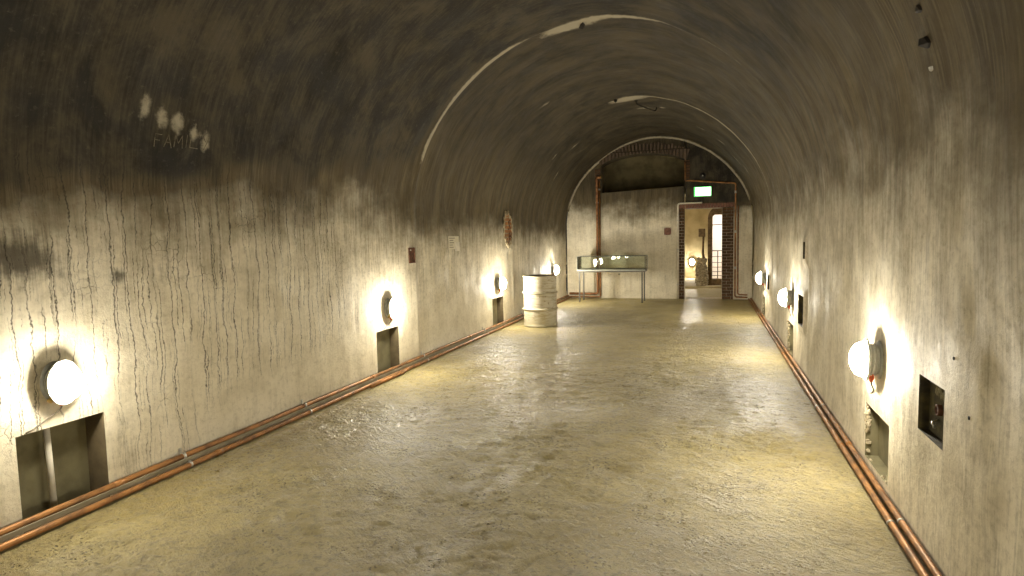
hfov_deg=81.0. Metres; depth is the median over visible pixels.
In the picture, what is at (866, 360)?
wall lamp
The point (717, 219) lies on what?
window
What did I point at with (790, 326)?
wall niche
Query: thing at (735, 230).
riser pipe
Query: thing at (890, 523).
copper pipe
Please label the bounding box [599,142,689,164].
trim
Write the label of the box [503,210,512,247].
brick
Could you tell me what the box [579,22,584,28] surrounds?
stub
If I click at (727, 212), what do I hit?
trim
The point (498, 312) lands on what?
wall niche
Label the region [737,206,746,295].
riser pipe
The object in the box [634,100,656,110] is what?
ceiling hook
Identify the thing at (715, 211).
trim
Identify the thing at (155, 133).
scratched word
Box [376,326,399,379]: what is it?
wall niche
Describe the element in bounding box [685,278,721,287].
floor
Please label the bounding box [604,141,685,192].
wall
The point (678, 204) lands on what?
pipe
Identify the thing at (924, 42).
stub
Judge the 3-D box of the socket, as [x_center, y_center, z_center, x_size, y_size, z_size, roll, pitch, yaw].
[1.935,0.554,2.720,0.020,0.052,0.052,0,5,18]
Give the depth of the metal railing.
18.30 m
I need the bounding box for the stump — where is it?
[695,229,708,285]
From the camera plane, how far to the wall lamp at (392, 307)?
6.71 m
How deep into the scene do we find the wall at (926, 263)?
2.72 m
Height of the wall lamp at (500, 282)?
0.368 m
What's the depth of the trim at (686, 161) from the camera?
14.29 m
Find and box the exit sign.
[694,186,711,196]
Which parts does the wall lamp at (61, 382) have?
plate, glass globe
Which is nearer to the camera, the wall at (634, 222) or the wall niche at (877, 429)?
the wall niche at (877, 429)
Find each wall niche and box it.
[15,412,109,532]
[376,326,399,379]
[492,296,503,328]
[762,295,764,316]
[787,320,792,356]
[864,402,888,484]
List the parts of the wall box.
panel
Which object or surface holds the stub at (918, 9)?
attached to the ceiling
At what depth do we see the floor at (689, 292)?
16.11 m
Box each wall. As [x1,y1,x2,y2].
[0,192,566,543]
[567,138,752,299]
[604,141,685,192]
[685,209,707,277]
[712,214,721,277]
[751,205,754,293]
[752,134,1023,575]
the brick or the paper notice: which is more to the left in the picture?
the paper notice
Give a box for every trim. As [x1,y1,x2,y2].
[595,160,689,179]
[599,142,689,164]
[679,202,734,208]
[679,205,733,298]
[708,208,721,284]
[712,278,721,284]
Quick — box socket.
[935,404,942,415]
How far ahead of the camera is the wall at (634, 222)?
14.74 m
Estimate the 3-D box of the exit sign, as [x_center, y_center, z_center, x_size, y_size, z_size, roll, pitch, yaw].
[4.511,-2.283,14.200,0.400,0.235,0.070,0,5,18]
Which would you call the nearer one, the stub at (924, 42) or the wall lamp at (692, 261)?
the stub at (924, 42)
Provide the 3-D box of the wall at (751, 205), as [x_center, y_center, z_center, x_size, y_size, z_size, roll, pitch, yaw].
[6.399,-1.033,14.202,2.703,2.550,0.001,0,5,18]
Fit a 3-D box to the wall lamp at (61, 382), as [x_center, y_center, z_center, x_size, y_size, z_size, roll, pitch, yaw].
[-2.477,0.584,3.277,0.160,0.368,0.262,0,5,18]
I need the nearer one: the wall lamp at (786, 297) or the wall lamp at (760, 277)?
the wall lamp at (786, 297)
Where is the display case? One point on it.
(579, 258)
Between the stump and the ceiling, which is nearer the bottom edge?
the stump
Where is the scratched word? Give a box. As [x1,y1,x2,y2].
[154,133,209,150]
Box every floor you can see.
[0,298,932,575]
[635,288,747,299]
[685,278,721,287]
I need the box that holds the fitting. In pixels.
[699,173,705,178]
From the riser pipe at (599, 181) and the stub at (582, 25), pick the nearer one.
the stub at (582, 25)
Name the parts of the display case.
glass pane, leg, leg, support frame, edge frame, board, glass, leg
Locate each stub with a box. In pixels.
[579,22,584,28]
[915,4,921,12]
[918,36,930,48]
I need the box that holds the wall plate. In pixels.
[664,228,670,234]
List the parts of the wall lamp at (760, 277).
glass globe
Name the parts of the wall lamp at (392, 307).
plate, glass globe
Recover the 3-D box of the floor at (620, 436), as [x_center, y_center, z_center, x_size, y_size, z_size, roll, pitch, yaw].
[0.689,1.009,6.133,4.420,0.054,18.280,0,5,18]
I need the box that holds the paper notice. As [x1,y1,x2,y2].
[448,236,459,250]
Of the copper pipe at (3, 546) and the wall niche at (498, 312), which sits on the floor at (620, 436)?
the copper pipe at (3, 546)
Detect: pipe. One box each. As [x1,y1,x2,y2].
[0,294,568,535]
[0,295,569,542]
[0,297,570,551]
[569,176,600,294]
[570,181,600,297]
[676,202,701,298]
[684,162,746,297]
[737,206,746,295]
[748,298,928,575]
[750,298,941,575]
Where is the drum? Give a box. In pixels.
[522,274,557,326]
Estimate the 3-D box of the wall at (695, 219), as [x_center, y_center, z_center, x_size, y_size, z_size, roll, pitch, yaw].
[6.847,-1.569,20.850,6.000,2.550,0.001,0,5,18]
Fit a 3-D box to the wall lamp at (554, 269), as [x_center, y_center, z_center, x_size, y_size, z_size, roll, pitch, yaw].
[0.998,-0.355,13.856,0.160,0.368,0.262,0,5,18]
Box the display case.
[577,255,647,302]
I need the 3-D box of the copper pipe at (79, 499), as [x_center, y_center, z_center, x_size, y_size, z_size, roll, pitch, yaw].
[-1.353,0.902,6.859,0.052,0.078,18.000,0,5,18]
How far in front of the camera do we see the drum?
10.34 m
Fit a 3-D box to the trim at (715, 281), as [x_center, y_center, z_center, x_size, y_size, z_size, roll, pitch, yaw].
[6.279,-0.169,17.830,0.625,0.220,0.280,0,5,18]
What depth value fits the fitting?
14.15 m
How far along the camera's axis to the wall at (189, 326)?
4.34 m
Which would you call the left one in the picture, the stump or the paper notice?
the paper notice
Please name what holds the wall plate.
attached to the wall at (634, 222)
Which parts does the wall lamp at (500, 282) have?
glass globe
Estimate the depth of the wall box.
7.32 m
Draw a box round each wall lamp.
[26,360,82,433]
[381,297,400,331]
[494,277,505,298]
[551,265,558,274]
[687,258,694,268]
[756,271,765,290]
[778,288,793,315]
[849,339,883,392]
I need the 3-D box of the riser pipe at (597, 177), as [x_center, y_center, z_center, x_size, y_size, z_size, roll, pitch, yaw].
[1.848,-1.307,15.162,0.832,2.965,0.062,0,5,18]
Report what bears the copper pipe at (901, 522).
attached to the wall at (926, 263)
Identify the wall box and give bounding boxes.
[408,247,415,262]
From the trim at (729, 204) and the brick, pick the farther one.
the trim at (729, 204)
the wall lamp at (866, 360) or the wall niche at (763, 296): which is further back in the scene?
the wall niche at (763, 296)
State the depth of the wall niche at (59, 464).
3.53 m
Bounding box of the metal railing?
[712,250,721,277]
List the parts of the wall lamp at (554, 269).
glass globe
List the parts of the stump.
post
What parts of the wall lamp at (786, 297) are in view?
glass globe, plate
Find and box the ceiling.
[0,0,1023,227]
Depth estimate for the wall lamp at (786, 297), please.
7.16 m
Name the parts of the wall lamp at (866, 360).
glass globe, plate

